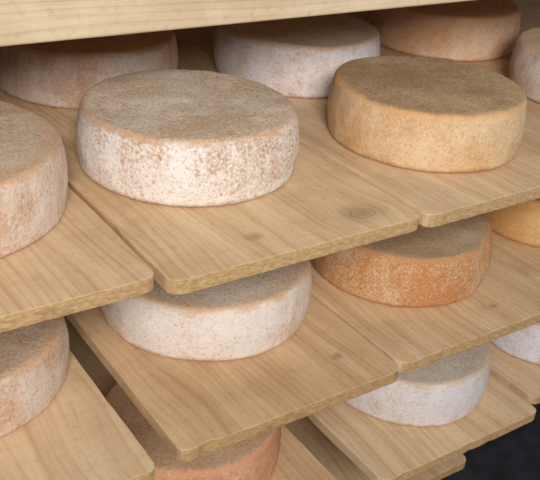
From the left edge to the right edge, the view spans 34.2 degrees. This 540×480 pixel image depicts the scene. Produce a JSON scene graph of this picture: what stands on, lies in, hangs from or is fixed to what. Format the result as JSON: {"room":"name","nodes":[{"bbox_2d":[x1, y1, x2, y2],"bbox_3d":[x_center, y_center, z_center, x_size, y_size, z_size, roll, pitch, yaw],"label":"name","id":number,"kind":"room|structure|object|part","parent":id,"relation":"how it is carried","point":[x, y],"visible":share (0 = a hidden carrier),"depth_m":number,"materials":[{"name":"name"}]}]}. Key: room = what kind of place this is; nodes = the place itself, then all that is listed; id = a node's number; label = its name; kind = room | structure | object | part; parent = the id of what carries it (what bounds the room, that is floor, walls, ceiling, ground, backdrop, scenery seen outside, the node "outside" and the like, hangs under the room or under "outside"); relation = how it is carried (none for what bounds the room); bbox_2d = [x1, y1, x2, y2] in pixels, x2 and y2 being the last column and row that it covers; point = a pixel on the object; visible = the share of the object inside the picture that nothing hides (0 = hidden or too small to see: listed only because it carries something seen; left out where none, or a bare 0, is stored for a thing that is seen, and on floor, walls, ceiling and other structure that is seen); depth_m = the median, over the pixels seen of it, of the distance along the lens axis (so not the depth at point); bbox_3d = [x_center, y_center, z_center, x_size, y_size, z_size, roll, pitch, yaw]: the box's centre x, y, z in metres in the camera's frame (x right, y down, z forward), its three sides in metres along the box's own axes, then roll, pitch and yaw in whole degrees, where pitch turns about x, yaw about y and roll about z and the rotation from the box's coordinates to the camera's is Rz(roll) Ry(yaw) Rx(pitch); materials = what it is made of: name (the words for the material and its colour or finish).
{"room":"cheese aging cellar","nodes":[
{"label":"cheese aging cellar","id":0,"kind":"room"},
{"bbox_2d":[441,403,539,479],"bbox_3d":[0.503,1.420,0.901,6.800,0.100,5.100,-14,33,-31],"label":"floor","id":1,"kind":"structure","parent":0,"point":[514,455],"depth_m":2.36,"materials":[{"name":"stone"}]},
{"bbox_2d":[0,0,539,46],"bbox_3d":[-0.078,-0.272,1.637,2.700,2.100,0.815,-14,33,-31],"label":"shelf rack","id":2,"kind":"object","parent":1,"relation":"on","point":[21,21],"visible":0.05,"depth_m":1.02,"materials":[{"name":"beige wood"}]},
{"bbox_2d":[0,186,153,332],"bbox_3d":[-0.575,-0.151,1.252,0.366,0.019,1.104,-14,33,-31],"label":"shelf board","id":3,"kind":"object","parent":2,"relation":"on","point":[81,264],"visible":0.81,"depth_m":0.94,"materials":[{"name":"brown wood"}]},
{"bbox_2d":[0,101,67,257],"bbox_3d":[-0.408,-0.077,1.024,0.337,0.090,0.334,-14,33,-31],"label":"cheese wheel","id":4,"kind":"object","parent":3,"relation":"on","point":[33,162],"visible":1,"depth_m":0.98,"materials":[{"name":"beige food"}]},
{"bbox_2d":[0,349,154,479],"bbox_3d":[-0.595,0.075,1.353,0.366,0.019,1.131,-14,33,-31],"label":"shelf board","id":5,"kind":"object","parent":2,"relation":"on","point":[79,435],"visible":0.61,"depth_m":1.06,"materials":[{"name":"brown wood"}]},
{"bbox_2d":[0,316,68,437],"bbox_3d":[-0.420,0.143,1.137,0.310,0.089,0.309,-14,33,-31],"label":"cheese wheel","id":6,"kind":"object","parent":5,"relation":"on","point":[34,358],"visible":0.59,"depth_m":1.08,"materials":[{"name":"beige food"}]},
{"bbox_2d":[64,316,336,479],"bbox_3d":[-0.309,0.207,1.673,0.332,0.019,1.100,-14,33,-31],"label":"shelf board","id":7,"kind":"object","parent":2,"relation":"on","point":[295,461],"visible":0.09,"depth_m":1.46,"materials":[{"name":"brown wood"}]},
{"bbox_2d":[104,382,280,479],"bbox_3d":[-0.130,0.304,1.402,0.295,0.091,0.293,-14,33,-31],"label":"cheese wheel","id":8,"kind":"object","parent":7,"relation":"on","point":[254,458],"visible":0.25,"depth_m":1.31,"materials":[{"name":"orange food"}]},
{"bbox_2d":[0,68,419,294],"bbox_3d":[-0.263,-0.224,1.435,0.364,0.019,1.123,-14,33,-31],"label":"shelf board","id":9,"kind":"object","parent":2,"relation":"on","point":[324,208],"visible":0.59,"depth_m":1.08,"materials":[{"name":"brown wood"}]},
{"bbox_2d":[0,30,177,108],"bbox_3d":[-0.310,-0.314,1.479,0.306,0.091,0.309,-14,33,-31],"label":"cheese wheel","id":10,"kind":"object","parent":9,"relation":"on","point":[58,74],"visible":0.43,"depth_m":1.36,"materials":[{"name":"beige food"}]},
{"bbox_2d":[76,69,298,206],"bbox_3d":[-0.112,-0.150,1.202,0.303,0.090,0.303,-14,33,-31],"label":"cheese wheel","id":11,"kind":"object","parent":9,"relation":"on","point":[168,137],"visible":1,"depth_m":1.11,"materials":[{"name":"beige food"}]},
{"bbox_2d":[66,295,398,460],"bbox_3d":[-0.268,-0.010,1.560,0.356,0.019,1.121,-14,33,-31],"label":"shelf board","id":12,"kind":"object","parent":2,"relation":"on","point":[197,408],"visible":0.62,"depth_m":1.20,"materials":[{"name":"brown wood"}]},
{"bbox_2d":[100,260,311,360],"bbox_3d":[-0.099,0.057,1.343,0.326,0.090,0.327,-14,33,-31],"label":"cheese wheel","id":13,"kind":"object","parent":12,"relation":"on","point":[249,316],"visible":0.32,"depth_m":1.22,"materials":[{"name":"beige food"}]},
{"bbox_2d":[173,26,539,226],"bbox_3d":[0.046,-0.301,1.624,0.367,0.019,1.126,-14,33,-31],"label":"shelf board","id":14,"kind":"object","parent":2,"relation":"on","point":[439,199],"visible":0.37,"depth_m":1.24,"materials":[{"name":"brown wood"}]},
{"bbox_2d":[214,13,379,97],"bbox_3d":[0.050,-0.351,1.600,0.302,0.090,0.302,-14,33,-31],"label":"cheese wheel","id":15,"kind":"object","parent":14,"relation":"on","point":[300,57],"visible":0.73,"depth_m":1.49,"materials":[{"name":"beige food"}]},
{"bbox_2d":[327,56,526,172],"bbox_3d":[0.242,-0.203,1.353,0.301,0.090,0.303,-14,33,-31],"label":"cheese wheel","id":16,"kind":"object","parent":14,"relation":"on","point":[418,113],"visible":1,"depth_m":1.26,"materials":[{"name":"beige food"}]},
{"bbox_2d":[285,416,465,479],"bbox_3d":[0.028,0.293,2.088,0.300,0.019,0.950,-14,33,-31],"label":"shelf board","id":17,"kind":"object","parent":2,"relation":"on","point":[323,449],"visible":0.1,"depth_m":1.80,"materials":[{"name":"brown wood"}]},
{"bbox_2d":[307,374,535,479],"bbox_3d":[0.032,0.120,1.885,0.370,0.019,1.097,-14,33,-31],"label":"shelf board","id":18,"kind":"object","parent":2,"relation":"on","point":[381,449],"visible":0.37,"depth_m":1.50,"materials":[{"name":"brown wood"}]},
{"bbox_2d":[345,342,490,426],"bbox_3d":[0.253,0.214,1.626,0.308,0.091,0.308,-14,33,-31],"label":"cheese wheel","id":19,"kind":"object","parent":18,"relation":"on","point":[444,391],"visible":0.27,"depth_m":1.51,"materials":[{"name":"white food"}]},
{"bbox_2d":[310,256,539,372],"bbox_3d":[0.034,-0.089,1.750,0.364,0.019,1.113,-14,33,-31],"label":"shelf board","id":20,"kind":"object","parent":2,"relation":"on","point":[506,301],"visible":0.34,"depth_m":1.37,"materials":[{"name":"brown wood"}]},
{"bbox_2d":[310,214,491,307],"bbox_3d":[0.222,-0.002,1.500,0.306,0.091,0.308,-14,33,-31],"label":"cheese wheel","id":21,"kind":"object","parent":20,"relation":"on","point":[445,264],"visible":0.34,"depth_m":1.39,"materials":[{"name":"orange food"}]},
{"bbox_2d":[344,11,539,136],"bbox_3d":[0.350,-0.382,1.820,0.365,0.019,1.110,-14,33,-31],"label":"shelf board","id":22,"kind":"object","parent":2,"relation":"on","point":[501,65],"visible":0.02,"depth_m":1.74,"materials":[{"name":"brown wood"}]},
{"bbox_2d":[367,0,520,61],"bbox_3d":[0.368,-0.472,1.873,0.324,0.091,0.324,-14,33,-31],"label":"cheese wheel","id":23,"kind":"object","parent":22,"relation":"on","point":[475,30],"visible":0.84,"depth_m":1.75,"materials":[{"name":"orange food"}]},
{"bbox_2d":[509,27,539,103],"bbox_3d":[0.601,-0.314,1.613,0.312,0.090,0.312,-14,33,-31],"label":"cheese wheel","id":24,"kind":"object","parent":22,"relation":"on","point":[524,70],"visible":0.89,"depth_m":1.57,"materials":[{"name":"beige food"}]},
{"bbox_2d":[488,342,539,403],"bbox_3d":[0.343,0.033,2.093,0.366,0.019,1.067,-14,33,-31],"label":"shelf board","id":25,"kind":"object","parent":2,"relation":"on","point":[522,377],"visible":0.16,"depth_m":1.68,"materials":[{"name":"brown wood"}]},
{"bbox_2d":[490,322,539,364],"bbox_3d":[0.575,0.141,1.809,0.305,0.091,0.305,-14,33,-31],"label":"cheese wheel","id":26,"kind":"object","parent":25,"relation":"on","point":[523,344],"visible":0.13,"depth_m":1.70,"materials":[{"name":"white food"}]},
{"bbox_2d":[492,231,539,284],"bbox_3d":[0.351,-0.169,1.946,0.366,0.019,1.113,-14,33,-31],"label":"shelf board","id":27,"kind":"object","parent":2,"relation":"on","point":[524,259],"visible":0.02,"depth_m":1.57,"materials":[{"name":"brown wood"}]},
{"bbox_2d":[483,198,539,247],"bbox_3d":[0.545,-0.087,1.707,0.309,0.090,0.308,-14,33,-31],"label":"cheese wheel","id":28,"kind":"object","parent":27,"relation":"on","point":[520,223],"visible":0.25,"depth_m":1.60,"materials":[{"name":"orange food"}]},
{"bbox_2d":[511,0,539,35],"bbox_3d":[0.660,-0.458,2.006,0.365,0.019,1.120,-14,33,-31],"label":"shelf board","id":29,"kind":"object","parent":2,"relation":"on","point":[530,14],"visible":0.13,"depth_m":2.16,"materials":[{"name":"brown wood"}]},
{"bbox_3d":[-0.288,-0.441,1.909,2.600,0.050,0.050,-14,33,-31],"label":"rail","id":30,"kind":"part","parent":2,"relation":"part of","materials":[{"name":"brown wood"}]}
]}

